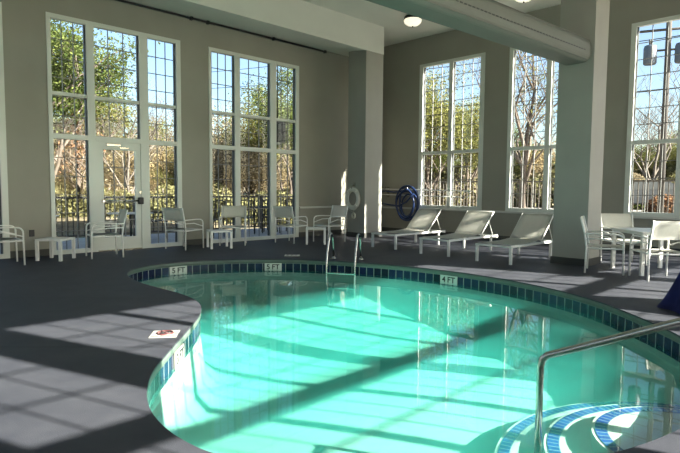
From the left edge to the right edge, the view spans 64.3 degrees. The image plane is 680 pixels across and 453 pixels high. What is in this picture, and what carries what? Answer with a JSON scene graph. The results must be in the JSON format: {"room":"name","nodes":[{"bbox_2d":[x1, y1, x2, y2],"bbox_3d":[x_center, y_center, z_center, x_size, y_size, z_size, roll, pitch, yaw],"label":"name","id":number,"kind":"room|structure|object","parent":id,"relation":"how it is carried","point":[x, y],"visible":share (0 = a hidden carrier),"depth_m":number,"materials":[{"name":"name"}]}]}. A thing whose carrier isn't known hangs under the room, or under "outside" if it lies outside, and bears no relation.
{"room":"indoor swimming pool","nodes":[
{"label":"indoor swimming pool","id":0,"kind":"room"},
{"bbox_2d":[0,227,291,253],"bbox_3d":[-8.537,0.707,9.063,24.470,0.300,3.020,-3,6,-44],"label":"patio","id":1,"kind":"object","parent":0,"point":[171,236],"depth_m":13.86,"materials":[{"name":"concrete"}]},
{"bbox_2d":[107,212,152,235],"bbox_3d":[-4.861,0.011,12.584,1.020,0.660,1.020,-3,6,-44],"label":"patio table","id":2,"kind":"object","parent":1,"relation":"on","point":[116,213],"visible":0.38,"depth_m":12.56,"materials":[{"name":"grey metal"}]},
{"bbox_2d":[55,195,291,236],"bbox_3d":[-7.411,-0.146,11.813,18.080,1.040,0.080,-3,6,-44],"label":"railing","id":3,"kind":"object","parent":1,"relation":"on","point":[261,196],"visible":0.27,"depth_m":13.87,"materials":[{"name":"black metal"}]},
{"bbox_2d":[213,199,225,237],"bbox_3d":[-3.248,-0.209,13.820,0.529,0.956,0.563,2,4,26],"label":"chair","id":4,"kind":"object","parent":1,"relation":"on","point":[214,214],"visible":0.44,"depth_m":13.92,"materials":[{"name":"black"}]},
{"bbox_2d":[241,199,255,233],"bbox_3d":[-2.575,-0.276,14.861,0.529,0.956,0.563,0,4,-10],"label":"chair","id":5,"kind":"object","parent":1,"relation":"on","point":[253,215],"visible":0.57,"depth_m":14.67,"materials":[{"name":"black"}]},
{"bbox_2d":[57,185,266,237],"bbox_3d":[-25.852,-2.688,36.843,105.000,3.293,61.080,-3,6,-44],"label":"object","id":6,"kind":"structure","parent":0,"point":[70,220],"depth_m":18.14,"materials":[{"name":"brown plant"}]},
{"bbox_2d":[55,186,82,217],"bbox_3d":[-11.007,-0.944,19.968,3.540,1.533,3.955,-1,4,-23],"label":"shrub","id":7,"kind":"object","parent":6,"relation":"on","point":[56,187],"visible":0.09,"depth_m":19.79,"materials":[{"name":"green plant"}]},
{"bbox_2d":[51,19,103,139],"bbox_3d":[-11.503,-4.149,19.288,6.512,8.074,5.951,0,4,-11],"label":"tree","id":8,"kind":"object","parent":6,"relation":"on","point":[51,19],"visible":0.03,"depth_m":19.22,"materials":[{"name":"green plant"}]},
{"bbox_2d":[55,174,118,217],"bbox_3d":[-10.655,-1.151,20.642,4.559,1.973,5.093,-3,5,-39],"label":"shrub","id":9,"kind":"object","parent":6,"relation":"on","point":[61,183],"visible":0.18,"depth_m":20.25,"materials":[{"name":"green plant"}]},
{"bbox_2d":[53,110,127,214],"bbox_3d":[-10.222,-2.616,20.204,4.744,5.039,4.264,1,4,12],"label":"tree","id":10,"kind":"object","parent":6,"relation":"on","point":[80,180],"visible":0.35,"depth_m":20.04,"materials":[{"name":"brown plant"}]},
{"bbox_2d":[68,187,122,216],"bbox_3d":[-9.496,-0.975,21.110,3.942,1.527,3.528,-3,5,-37],"label":"shrub","id":11,"kind":"object","parent":6,"relation":"on","point":[109,190],"visible":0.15,"depth_m":20.80,"materials":[{"name":"green plant"}]},
{"bbox_2d":[50,19,160,178],"bbox_3d":[-9.377,-4.419,17.584,6.682,9.065,7.312,3,5,36],"label":"tree","id":12,"kind":"object","parent":6,"relation":"on","point":[100,72],"visible":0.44,"depth_m":17.58,"materials":[{"name":"green plant"}]},
{"bbox_2d":[85,150,134,187],"bbox_3d":[-9.938,-2.182,23.990,3.042,3.306,3.147,3,5,34],"label":"tree","id":13,"kind":"object","parent":6,"relation":"on","point":[110,156],"visible":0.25,"depth_m":23.45,"materials":[{"name":"beige plant"}]},
{"bbox_2d":[54,52,172,172],"bbox_3d":[-10.532,-3.974,23.636,6.399,7.008,4.997,1,4,4],"label":"tree","id":14,"kind":"object","parent":6,"relation":"on","point":[105,108],"visible":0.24,"depth_m":22.89,"materials":[{"name":"green plant"}]},
{"bbox_2d":[104,174,132,195],"bbox_3d":[-10.170,-1.325,23.213,3.934,1.910,4.331,-1,4,-21],"label":"shrub","id":15,"kind":"object","parent":6,"relation":"on","point":[107,182],"visible":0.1,"depth_m":23.00,"materials":[{"name":"beige plant"}]},
{"bbox_2d":[65,69,172,204],"bbox_3d":[-8.934,-3.531,22.248,4.441,6.469,3.547,-1,4,-25],"label":"tree","id":16,"kind":"object","parent":6,"relation":"on","point":[127,178],"visible":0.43,"depth_m":21.97,"materials":[{"name":"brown plant"}]},
{"bbox_2d":[110,178,134,195],"bbox_3d":[-9.146,-1.203,23.301,3.622,1.758,3.987,1,4,7],"label":"shrub","id":17,"kind":"object","parent":6,"relation":"on","point":[131,180],"visible":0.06,"depth_m":23.03,"materials":[{"name":"beige plant"}]},
{"bbox_2d":[106,190,154,217],"bbox_3d":[-8.817,-0.870,21.549,3.008,1.302,3.360,-2,5,-33],"label":"shrub","id":18,"kind":"object","parent":6,"relation":"on","point":[119,193],"visible":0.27,"depth_m":21.27,"materials":[{"name":"green plant"}]},
{"bbox_2d":[104,131,173,189],"bbox_3d":[-9.110,-2.549,24.341,4.206,4.122,4.505,-3,6,-45],"label":"tree","id":19,"kind":"object","parent":6,"relation":"on","point":[163,163],"visible":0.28,"depth_m":23.96,"materials":[{"name":"brown plant"}]},
{"bbox_2d":[108,183,174,219],"bbox_3d":[-6.833,-0.922,21.866,3.914,1.694,4.373,3,5,35],"label":"shrub","id":20,"kind":"object","parent":6,"relation":"on","point":[170,190],"visible":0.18,"depth_m":21.45,"materials":[{"name":"green plant"}]},
{"bbox_2d":[113,193,172,219],"bbox_3d":[-7.606,-0.759,21.465,3.170,1.228,2.838,1,4,4],"label":"shrub","id":21,"kind":"object","parent":6,"relation":"on","point":[155,199],"visible":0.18,"depth_m":20.89,"materials":[{"name":"green plant"}]},
{"bbox_2d":[120,74,173,165],"bbox_3d":[-8.958,-3.936,26.244,3.584,6.619,4.575,4,5,41],"label":"tree","id":22,"kind":"object","parent":6,"relation":"on","point":[170,128],"visible":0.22,"depth_m":25.83,"materials":[{"name":"green plant"}]},
{"bbox_2d":[149,146,173,186],"bbox_3d":[-8.097,-2.111,24.724,2.277,3.192,2.915,2,4,18],"label":"tree","id":23,"kind":"object","parent":6,"relation":"on","point":[160,171],"visible":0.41,"depth_m":24.34,"materials":[{"name":"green plant"}]},
{"bbox_2d":[171,182,265,223],"bbox_3d":[-5.153,-0.944,22.706,4.946,1.916,4.427,1,4,11],"label":"shrub","id":24,"kind":"object","parent":6,"relation":"on","point":[221,187],"visible":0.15,"depth_m":22.06,"materials":[{"name":"green plant"}]},
{"bbox_2d":[171,102,266,192],"bbox_3d":[-5.265,-2.997,25.130,5.217,5.480,5.044,-1,4,-25],"label":"tree","id":25,"kind":"object","parent":6,"relation":"on","point":[245,160],"visible":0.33,"depth_m":24.46,"materials":[{"name":"green plant"}]},
{"bbox_2d":[212,135,259,190],"bbox_3d":[-5.674,-2.367,25.135,3.772,4.098,3.901,0,4,-14],"label":"tree","id":26,"kind":"object","parent":6,"relation":"on","point":[214,155],"visible":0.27,"depth_m":24.20,"materials":[{"name":"beige plant"}]},
{"bbox_2d":[214,195,266,224],"bbox_3d":[-3.945,-0.638,22.270,3.529,1.368,3.159,-2,5,-30],"label":"shrub","id":27,"kind":"object","parent":6,"relation":"on","point":[228,218],"visible":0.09,"depth_m":21.89,"materials":[{"name":"green plant"}]},
{"bbox_2d":[216,191,282,224],"bbox_3d":[-3.064,-0.725,22.729,3.773,1.633,4.215,1,4,4],"label":"shrub","id":28,"kind":"object","parent":6,"relation":"on","point":[262,192],"visible":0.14,"depth_m":22.17,"materials":[{"name":"green plant"}]},
{"bbox_2d":[213,76,288,193],"bbox_3d":[-4.063,-3.768,26.247,4.904,6.878,6.280,0,4,-3],"label":"tree","id":29,"kind":"object","parent":6,"relation":"on","point":[242,135],"visible":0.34,"depth_m":24.96,"materials":[{"name":"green plant"}]},
{"bbox_2d":[229,66,292,202],"bbox_3d":[-1.595,-3.590,22.425,5.502,7.465,6.021,1,4,13],"label":"tree","id":30,"kind":"object","parent":6,"relation":"on","point":[284,74],"visible":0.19,"depth_m":21.51,"materials":[{"name":"green plant"}]},
{"bbox_2d":[241,144,290,193],"bbox_3d":[-3.404,-2.088,25.565,3.454,3.628,3.339,-1,4,-17],"label":"tree","id":31,"kind":"object","parent":6,"relation":"on","point":[250,153],"visible":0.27,"depth_m":25.12,"materials":[{"name":"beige plant"}]},
{"bbox_2d":[242,187,292,223],"bbox_3d":[-2.590,-0.781,23.005,4.262,1.845,4.762,2,4,25],"label":"shrub","id":32,"kind":"object","parent":6,"relation":"on","point":[284,189],"visible":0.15,"depth_m":22.36,"materials":[{"name":"green plant"}]},
{"bbox_2d":[247,161,291,193],"bbox_3d":[-2.848,-1.942,25.941,3.336,3.269,3.573,1,4,14],"label":"tree","id":33,"kind":"object","parent":6,"relation":"on","point":[256,184],"visible":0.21,"depth_m":25.06,"materials":[{"name":"plant"}]},
{"bbox_2d":[256,155,290,188],"bbox_3d":[-2.477,-2.041,25.886,3.398,3.569,3.285,-2,5,-30],"label":"tree","id":34,"kind":"object","parent":6,"relation":"on","point":[286,155],"visible":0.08,"depth_m":25.15,"materials":[{"name":"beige plant"}]},
{"bbox_2d":[424,144,460,175],"bbox_3d":[6.449,-3.670,35.423,3.718,5.214,4.761,4,5,41],"label":"tree","id":35,"kind":"object","parent":6,"relation":"on","point":[436,162],"visible":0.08,"depth_m":34.48,"materials":[{"name":"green plant"}]},
{"bbox_2d":[425,147,471,175],"bbox_3d":[6.807,-3.238,34.804,3.591,4.452,3.282,2,4,22],"label":"tree","id":36,"kind":"object","parent":6,"relation":"on","point":[435,147],"visible":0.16,"depth_m":34.37,"materials":[{"name":"green plant"}]},
{"bbox_2d":[424,90,474,166],"bbox_3d":[4.056,-5.343,31.834,7.402,9.178,6.764,4,5,43],"label":"tree","id":37,"kind":"object","parent":6,"relation":"on","point":[428,90],"visible":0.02,"depth_m":30.81,"materials":[{"name":"green plant"}]},
{"bbox_2d":[424,173,474,204],"bbox_3d":[5.631,-2.158,32.655,4.802,2.331,5.285,-1,4,-26],"label":"shrub","id":38,"kind":"object","parent":6,"relation":"on","point":[430,173],"visible":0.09,"depth_m":31.95,"materials":[{"name":"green plant"}]},
{"bbox_2d":[424,163,477,206],"bbox_3d":[6.740,-2.376,32.511,6.877,2.977,7.683,2,4,20],"label":"shrub","id":39,"kind":"object","parent":6,"relation":"on","point":[457,170],"visible":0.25,"depth_m":31.31,"materials":[{"name":"green plant"}]},
{"bbox_2d":[424,62,479,204],"bbox_3d":[4.954,-4.670,29.093,7.787,8.527,6.081,-2,5,-36],"label":"tree","id":40,"kind":"object","parent":6,"relation":"on","point":[437,118],"visible":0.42,"depth_m":28.35,"materials":[{"name":"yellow plant"}]},
{"bbox_2d":[438,170,477,205],"bbox_3d":[7.897,-2.132,31.994,5.016,2.435,5.522,1,4,4],"label":"shrub","id":41,"kind":"object","parent":6,"relation":"on","point":[455,188],"visible":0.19,"depth_m":30.77,"materials":[{"name":"beige plant"}]},
{"bbox_2d":[426,86,522,205],"bbox_3d":[7.500,-4.326,30.770,5.422,7.604,6.944,-3,5,-43],"label":"tree","id":42,"kind":"object","parent":6,"relation":"on","point":[473,161],"visible":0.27,"depth_m":30.25,"materials":[{"name":"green plant"}]},
{"bbox_2d":[0,0,382,250],"bbox_3d":[-4.605,-2.307,10.476,16.630,5.820,0.160,-3,6,-44],"label":"wall","id":43,"kind":"structure","parent":0,"point":[323,77],"depth_m":11.66,"materials":[{"name":"paint"}]},
{"bbox_2d":[0,2,9,258],"bbox_3d":[-6.691,-1.564,8.410,2.600,4.350,0.110,-3,6,-44],"label":"window","id":44,"kind":"structure","parent":43,"relation":"in","point":[4,206],"depth_m":9.28,"materials":[{"name":"white paint"}]},
{"bbox_2d":[45,12,182,254],"bbox_3d":[-4.354,-1.704,10.707,2.600,4.350,0.110,-3,6,-44],"label":"window","id":45,"kind":"structure","parent":43,"relation":"in","point":[90,138],"depth_m":10.55,"materials":[{"name":"white paint"}]},
{"bbox_2d":[96,141,143,251],"bbox_3d":[-4.336,-0.597,10.793,1.270,2.130,0.175,-3,6,-44],"label":"door","id":46,"kind":"structure","parent":45,"relation":"attached to","point":[130,242],"depth_m":10.72,"materials":[{"name":"white paint"}]},
{"bbox_2d":[10,229,346,257],"bbox_3d":[-4.564,0.422,10.601,16.310,0.120,0.020,-3,6,-44],"label":"baseboard","id":47,"kind":"structure","parent":43,"relation":"attached to","point":[42,252],"depth_m":11.88,"materials":[{"name":"grey paint"}]},
{"bbox_2d":[208,47,298,242],"bbox_3d":[-2.017,-1.845,13.005,2.600,4.350,0.110,-3,6,-44],"label":"window","id":48,"kind":"structure","parent":43,"relation":"in","point":[271,118],"depth_m":12.97,"materials":[{"name":"white paint"}]},
{"bbox_2d":[126,0,383,56],"bbox_3d":[-4.598,-4.531,9.298,14.860,0.700,1.280,-3,6,-44],"label":"ceiling","id":49,"kind":"structure","parent":0,"point":[301,22],"depth_m":12.09,"materials":[{"name":"paint"}]},
{"bbox_2d":[116,0,326,52],"bbox_3d":[-5.308,-4.317,9.461,13.860,0.070,0.075,-3,6,-44],"label":"conduit pipe","id":50,"kind":"object","parent":49,"relation":"attached to","point":[191,18],"visible":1,"depth_m":11.96,"materials":[{"name":"black metal"}]},
{"bbox_2d":[0,231,679,452],"bbox_3d":[-0.109,0.837,6.094,16.310,0.014,12.720,-3,6,-44],"label":"floor","id":51,"kind":"structure","parent":0,"point":[78,358],"depth_m":5.43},
{"bbox_2d":[0,225,25,264],"bbox_3d":[-5.426,0.186,8.594,0.637,0.854,0.590,-3,5,-42],"label":"patio chair","id":52,"kind":"object","parent":51,"relation":"on","point":[15,239],"visible":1,"depth_m":8.60,"materials":[{"name":"white metal"}]},
{"bbox_2d":[35,237,75,260],"bbox_3d":[-4.887,0.383,9.307,0.450,0.370,0.450,1,4,3],"label":"side table","id":53,"kind":"object","parent":51,"relation":"on","point":[50,239],"visible":1,"depth_m":9.12,"materials":[{"name":"white metal"}]},
{"bbox_2d":[85,209,127,258],"bbox_3d":[-4.203,0.116,9.757,0.637,0.854,0.590,-2,5,-34],"label":"patio chair","id":54,"kind":"object","parent":51,"relation":"on","point":[122,214],"visible":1,"depth_m":9.80,"materials":[{"name":"white metal"}]},
{"bbox_2d":[148,330,179,337],"bbox_3d":[-1.495,0.912,4.618,0.221,0.016,0.221,0,4,-8],"label":"marker","id":55,"kind":"object","parent":51,"relation":"on","point":[160,333],"visible":1,"depth_m":4.59,"materials":[{"name":"white tile"}]},
{"bbox_2d":[161,207,203,249],"bbox_3d":[-3.225,0.029,11.117,0.590,0.854,0.637,3,4,27],"label":"patio chair","id":56,"kind":"object","parent":51,"relation":"on","point":[170,214],"visible":1,"depth_m":10.92,"materials":[{"name":"white metal"}]},
{"bbox_2d":[206,229,232,248],"bbox_3d":[-2.531,0.260,11.357,0.450,0.370,0.450,-1,4,-25],"label":"side table","id":57,"kind":"object","parent":51,"relation":"on","point":[211,231],"visible":1,"depth_m":11.24,"materials":[{"name":"white metal"}]},
{"bbox_2d":[219,206,246,245],"bbox_3d":[-2.380,-0.030,12.072,0.590,0.854,0.637,0,4,-8],"label":"patio chair","id":58,"kind":"object","parent":51,"relation":"on","point":[226,211],"visible":1,"depth_m":12.30,"materials":[{"name":"white metal"}]},
{"bbox_2d":[273,206,307,243],"bbox_3d":[-1.152,-0.055,12.572,0.590,0.854,0.637,3,5,32],"label":"patio chair","id":59,"kind":"object","parent":51,"relation":"on","point":[279,211],"visible":0.97,"depth_m":12.36,"materials":[{"name":"white metal"}]},
{"bbox_2d":[306,227,325,244],"bbox_3d":[-0.551,0.207,12.352,0.450,0.370,0.450,0,4,-3],"label":"side table","id":60,"kind":"object","parent":51,"relation":"on","point":[307,228],"visible":1,"depth_m":12.13,"materials":[{"name":"white metal"}]},
{"bbox_2d":[313,205,347,241],"bbox_3d":[-0.222,-0.068,12.864,0.637,0.854,0.590,-3,5,-42],"label":"patio chair","id":61,"kind":"object","parent":51,"relation":"on","point":[336,211],"visible":0.99,"depth_m":12.92,"materials":[{"name":"white metal"}]},
{"bbox_2d":[325,232,363,297],"bbox_3d":[0.070,0.729,9.464,0.590,1.238,0.555,2,4,15],"label":"pool ladder","id":62,"kind":"object","parent":51,"relation":"attached to","point":[330,233],"visible":0.9,"depth_m":9.28,"materials":[{"name":"silver metal"}]},
{"bbox_2d":[346,50,382,237],"bbox_3d":[0.660,-2.134,14.226,0.690,4.800,0.660,-3,6,-44],"label":"column","id":63,"kind":"structure","parent":51,"relation":"on","point":[365,94],"depth_m":13.99,"materials":[{"name":"paint"}]},
{"bbox_3d":[0.336,-1.057,14.073,0.118,0.172,0.060,-3,6,-44],"label":"ring hook","id":64,"kind":"object","parent":63,"relation":"attached to","visible":0},
{"bbox_2d":[344,187,359,210],"bbox_3d":[0.329,-0.714,14.093,0.128,0.644,0.584,-3,6,-44],"label":"life ring","id":65,"kind":"object","parent":64,"relation":"hanging from","point":[354,207],"visible":0.97,"depth_m":14.05,"materials":[{"name":"white plastic"}]},
{"bbox_2d":[127,260,679,452],"bbox_3d":[0.321,1.223,6.186,5.024,0.767,8.038,-1,4,-23],"label":"swimming pool","id":66,"kind":"object","parent":51,"relation":"attached to","point":[414,362],"depth_m":5.74,"materials":[{"name":"liquid"}]},
{"bbox_2d":[170,266,186,274],"bbox_3d":[-2.731,0.742,9.150,0.300,0.136,0.015,-3,5,-39],"label":"depth marker","id":67,"kind":"object","parent":66,"relation":"attached to","point":[177,270],"visible":1,"depth_m":9.14,"materials":[{"name":"grey tile"}]},
{"bbox_2d":[174,343,183,369],"bbox_3d":[-1.331,1.076,4.496,0.015,0.136,0.280,0,4,-3],"label":"depth marker","id":68,"kind":"object","parent":66,"relation":"attached to","point":[179,354],"visible":1,"depth_m":4.47,"materials":[{"name":"white tile"}]},
{"bbox_2d":[265,263,281,270],"bbox_3d":[-1.190,0.721,9.630,0.300,0.136,0.015,0,4,-2],"label":"depth marker","id":69,"kind":"object","parent":66,"relation":"attached to","point":[268,266],"visible":1,"depth_m":9.62,"materials":[{"name":"grey tile"}]},
{"bbox_2d":[440,275,457,285],"bbox_3d":[1.684,0.831,8.387,0.300,0.136,0.015,4,5,43],"label":"depth marker","id":70,"kind":"object","parent":66,"relation":"attached to","point":[444,279],"visible":1,"depth_m":8.38,"materials":[{"name":"grey tile"}]},
{"bbox_2d":[534,318,679,452],"bbox_3d":[1.779,0.862,2.760,0.100,1.346,1.633,-3,5,-40],"label":"grab rail","id":71,"kind":"object","parent":66,"relation":"on","point":[673,323],"visible":1,"depth_m":3.21,"materials":[{"name":"silver metal"}]},
{"bbox_2d":[371,208,445,249],"bbox_3d":[1.553,0.020,12.093,1.790,0.812,0.692,-3,6,-44],"label":"sun lounger","id":72,"kind":"object","parent":51,"relation":"on","point":[423,218],"visible":1,"depth_m":12.29,"materials":[{"name":"white fabric"}]},
{"bbox_2d":[419,210,497,256],"bbox_3d":[2.428,0.106,10.951,1.790,0.812,0.692,-3,6,-44],"label":"sun lounger","id":73,"kind":"object","parent":51,"relation":"on","point":[472,224],"visible":0.99,"depth_m":11.15,"materials":[{"name":"fabric"}]},
{"bbox_2d":[475,213,552,264],"bbox_3d":[3.261,0.185,9.908,1.790,0.812,0.692,-3,6,-44],"label":"sun lounger","id":74,"kind":"object","parent":51,"relation":"on","point":[530,227],"visible":0.92,"depth_m":10.11,"materials":[{"name":"fabric"}]},
{"bbox_2d":[550,0,609,265],"bbox_3d":[4.103,-2.078,9.199,0.610,5.440,0.620,-3,6,-44],"label":"column","id":75,"kind":"structure","parent":51,"relation":"on","point":[581,102],"depth_m":9.03,"materials":[{"name":"paint"}]},
{"bbox_2d":[366,0,590,64],"bbox_3d":[-1.042,-2.622,4.659,13.100,0.388,0.511,-3,5,-41],"label":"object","id":76,"kind":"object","parent":75,"relation":"attached to","point":[491,20],"depth_m":7.22,"materials":[{"name":"paint"}]},
{"bbox_2d":[456,0,585,49],"bbox_3d":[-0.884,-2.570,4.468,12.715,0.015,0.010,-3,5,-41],"label":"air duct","id":77,"kind":"object","parent":76,"relation":"in","point":[463,3],"depth_m":7.35,"materials":[{"name":"grey metal"}]},
{"bbox_2d":[580,216,624,275],"bbox_3d":[4.064,0.276,8.389,0.637,0.854,0.590,3,4,28],"label":"patio chair","id":78,"kind":"object","parent":51,"relation":"on","point":[582,218],"visible":1,"depth_m":8.25,"materials":[{"name":"white metal"}]},
{"bbox_2d":[600,213,647,265],"bbox_3d":[4.933,0.210,9.453,0.590,0.854,0.637,1,4,4],"label":"patio chair","id":79,"kind":"object","parent":51,"relation":"on","point":[608,220],"visible":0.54,"depth_m":9.70,"materials":[{"name":"white metal"}]},
{"bbox_2d":[610,228,663,275],"bbox_3d":[4.865,0.379,8.438,0.860,0.655,0.900,0,4,-1],"label":"dining table","id":80,"kind":"object","parent":51,"relation":"on","point":[645,232],"visible":0.63,"depth_m":8.47,"materials":[{"name":"white metal"}]},
{"bbox_2d":[628,221,679,281],"bbox_3d":[4.563,0.328,7.708,0.590,0.854,0.637,1,4,2],"label":"patio chair","id":81,"kind":"object","parent":51,"relation":"on","point":[661,230],"visible":1,"depth_m":7.46,"materials":[{"name":"white metal"}]},
{"bbox_2d":[657,272,679,313],"bbox_3d":[4.063,0.417,5.615,1.276,0.952,1.209,-3,6,-44],"label":"cover","id":82,"kind":"object","parent":51,"relation":"on","point":[671,301],"visible":1,"depth_m":5.74,"materials":[{"name":"blue fabric"}]},
{"bbox_2d":[303,0,560,46],"bbox_3d":[-0.064,-4.747,5.707,16.630,0.300,13.040,-3,6,-44],"label":"ceiling","id":83,"kind":"structure","parent":0,"point":[396,31],"depth_m":13.01,"materials":[{"name":"paint"}]},
{"bbox_2d":[404,14,421,26],"bbox_3d":[1.761,-4.960,13.111,0.430,0.270,0.430,-3,6,-44],"label":"ceiling light","id":84,"kind":"object","parent":83,"relation":"attached to","point":[409,20],"visible":0.91,"depth_m":12.98,"materials":[{"name":"white glass"}]},
{"bbox_2d":[381,0,679,248],"bbox_3d":[5.781,-2.306,11.669,0.160,5.820,12.720,-3,6,-44],"label":"wall","id":85,"kind":"structure","parent":0,"point":[402,61],"depth_m":13.54,"materials":[{"name":"paint"}]},
{"bbox_2d":[418,52,485,209],"bbox_3d":[2.952,-2.453,14.473,0.110,3.960,2.030,-3,6,-44],"label":"window","id":86,"kind":"structure","parent":85,"relation":"in","point":[450,153],"depth_m":14.43,"materials":[{"name":"white paint"}]},
{"bbox_2d":[381,206,679,219],"bbox_3d":[5.688,-0.232,11.737,0.055,0.050,12.720,-3,6,-44],"label":"trim","id":87,"kind":"structure","parent":85,"relation":"attached to","point":[516,212],"depth_m":13.13,"materials":[{"name":"grey paint"}]},
{"bbox_2d":[381,227,679,253],"bbox_3d":[5.695,0.421,11.794,0.020,0.120,12.720,-3,6,-44],"label":"baseboard","id":88,"kind":"structure","parent":85,"relation":"attached to","point":[627,247],"depth_m":13.46,"materials":[{"name":"grey paint"}]},
{"bbox_2d":[505,47,557,212],"bbox_3d":[4.836,-2.306,12.566,0.110,3.960,2.000,-3,6,-44],"label":"window","id":89,"kind":"structure","parent":85,"relation":"in","point":[547,146],"depth_m":12.88,"materials":[{"name":"white paint"}]},
{"bbox_2d":[623,14,679,217],"bbox_3d":[6.737,-2.157,10.640,0.110,3.960,1.980,-3,6,-44],"label":"window","id":90,"kind":"structure","parent":85,"relation":"in","point":[633,75],"depth_m":11.15,"materials":[{"name":"white glass"}]},
{"bbox_3d":[1.956,-0.974,15.398,0.180,0.304,0.060,-3,6,-44],"label":"wall hook","id":91,"kind":"object","parent":85,"relation":"attached to","visible":0},
{"bbox_2d":[381,185,418,220],"bbox_3d":[1.702,-0.685,15.581,0.200,1.035,1.530,-3,5,-42],"label":"hose","id":92,"kind":"object","parent":91,"relation":"hanging from","point":[404,217],"visible":0.96,"depth_m":15.38,"materials":[{"name":"blue"}]},
{"bbox_2d":[382,188,472,191],"bbox_3d":[2.304,-1.013,15.028,0.032,0.072,3.130,-3,6,-44],"label":"pole","id":93,"kind":"object","parent":91,"relation":"on","point":[382,188],"visible":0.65,"depth_m":14.74,"materials":[{"name":"white metal"}]},
{"bbox_2d":[526,207,641,211],"bbox_3d":[20.767,0.809,9.242,17.530,0.740,43.900,-3,6,-44],"label":"gravel drive","id":94,"kind":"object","parent":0,"point":[634,210],"depth_m":27.52,"materials":[{"name":"stone"}]},
{"bbox_2d":[456,50,558,207],"bbox_3d":[8.033,-5.123,22.404,5.858,9.448,6.003,4,5,41],"label":"tree","id":95,"kind":"object","parent":94,"relation":"on","point":[530,123],"visible":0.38,"depth_m":22.41,"materials":[{"name":"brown plant"}]},
{"bbox_2d":[424,180,674,212],"bbox_3d":[7.540,-0.718,15.416,0.080,1.240,15.480,-3,6,-44],"label":"railing","id":96,"kind":"object","parent":94,"relation":"on","point":[519,181],"visible":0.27,"depth_m":16.99,"materials":[{"name":"grey metal"}]},
{"bbox_2d":[632,182,674,204],"bbox_3d":[13.099,-1.330,23.573,4.400,1.413,1.760,1,4,11],"label":"car","id":97,"kind":"object","parent":94,"relation":"on","point":[671,184],"visible":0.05,"depth_m":22.73,"materials":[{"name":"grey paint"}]},
{"bbox_2d":[634,53,679,209],"bbox_3d":[15.096,-4.493,25.754,5.430,7.857,4.254,1,4,5],"label":"tree","id":98,"kind":"object","parent":94,"relation":"on","point":[645,120],"visible":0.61,"depth_m":25.56,"materials":[{"name":"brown plant"}]},
{"bbox_2d":[643,194,673,212],"bbox_3d":[13.119,-0.883,21.853,1.627,0.920,1.686,-3,6,-44],"label":"shrub","id":99,"kind":"object","parent":94,"relation":"on","point":[665,197],"visible":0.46,"depth_m":21.58,"materials":[{"name":"red plant"}]},
{"bbox_2d":[639,22,679,212],"bbox_3d":[12.261,-5.910,20.293,2.000,11.000,0.460,2,4,23],"label":"utility pole","id":100,"kind":"object","parent":94,"relation":"on","point":[647,49],"visible":0.79,"depth_m":20.31,"materials":[{"name":"brown wood"}]},
{"bbox_2d":[212,35,679,88],"bbox_3d":[12.275,-7.690,20.170,60.003,1.286,0.036,4,5,38],"label":"power line","id":101,"kind":"object","parent":100,"relation":"attached to","point":[677,35],"visible":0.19,"depth_m":25.09,"materials":[{"name":"black metal"}]},
{"label":"outside","id":102,"kind":"structure","parent":0,"visible":0},
{"bbox_3d":[34.020,-5.396,54.299,65.000,5.900,90.000,-3,6,-44],"label":"bank","id":103,"kind":"object","parent":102,"visible":0},
{"bbox_2d":[513,126,543,175],"bbox_3d":[11.139,-4.072,33.886,4.041,5.483,4.422,2,4,25],"label":"tree","id":104,"kind":"object","parent":103,"relation":"on","point":[515,130],"visible":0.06,"depth_m":33.26,"materials":[{"name":"green plant"}]},
{"bbox_2d":[512,174,551,206],"bbox_3d":[10.843,-1.985,31.152,5.211,2.256,5.821,1,4,7],"label":"shrub","id":105,"kind":"object","parent":103,"relation":"on","point":[519,174],"visible":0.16,"depth_m":29.98,"materials":[{"name":"green plant"}]},
{"bbox_2d":[512,161,554,206],"bbox_3d":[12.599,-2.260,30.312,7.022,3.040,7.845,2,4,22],"label":"shrub","id":106,"kind":"object","parent":103,"relation":"on","point":[553,162],"visible":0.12,"depth_m":29.50,"materials":[{"name":"green plant"}]},
{"bbox_2d":[514,129,555,179],"bbox_3d":[12.075,-3.444,31.368,4.871,4.773,5.216,3,5,37],"label":"tree","id":107,"kind":"object","parent":103,"relation":"on","point":[539,160],"visible":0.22,"depth_m":31.06,"materials":[{"name":"beige plant"}]},
{"bbox_2d":[633,145,644,171],"bbox_3d":[16.593,-3.359,31.717,2.810,3.940,3.598,-1,4,-24],"label":"tree","id":108,"kind":"object","parent":103,"relation":"on","point":[637,151],"visible":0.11,"depth_m":30.81,"materials":[{"name":"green plant"}]},
{"bbox_2d":[636,126,677,173],"bbox_3d":[18.316,-3.556,30.646,3.160,4.431,4.046,3,5,32],"label":"tree","id":109,"kind":"object","parent":103,"relation":"on","point":[673,153],"visible":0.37,"depth_m":30.12,"materials":[{"name":"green plant"}]},
{"bbox_2d":[641,159,675,182],"bbox_3d":[18.840,-2.336,30.217,7.762,3.007,6.948,1,4,8],"label":"shrub","id":110,"kind":"object","parent":103,"relation":"on","point":[668,166],"visible":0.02,"depth_m":29.83,"materials":[{"name":"green plant"}]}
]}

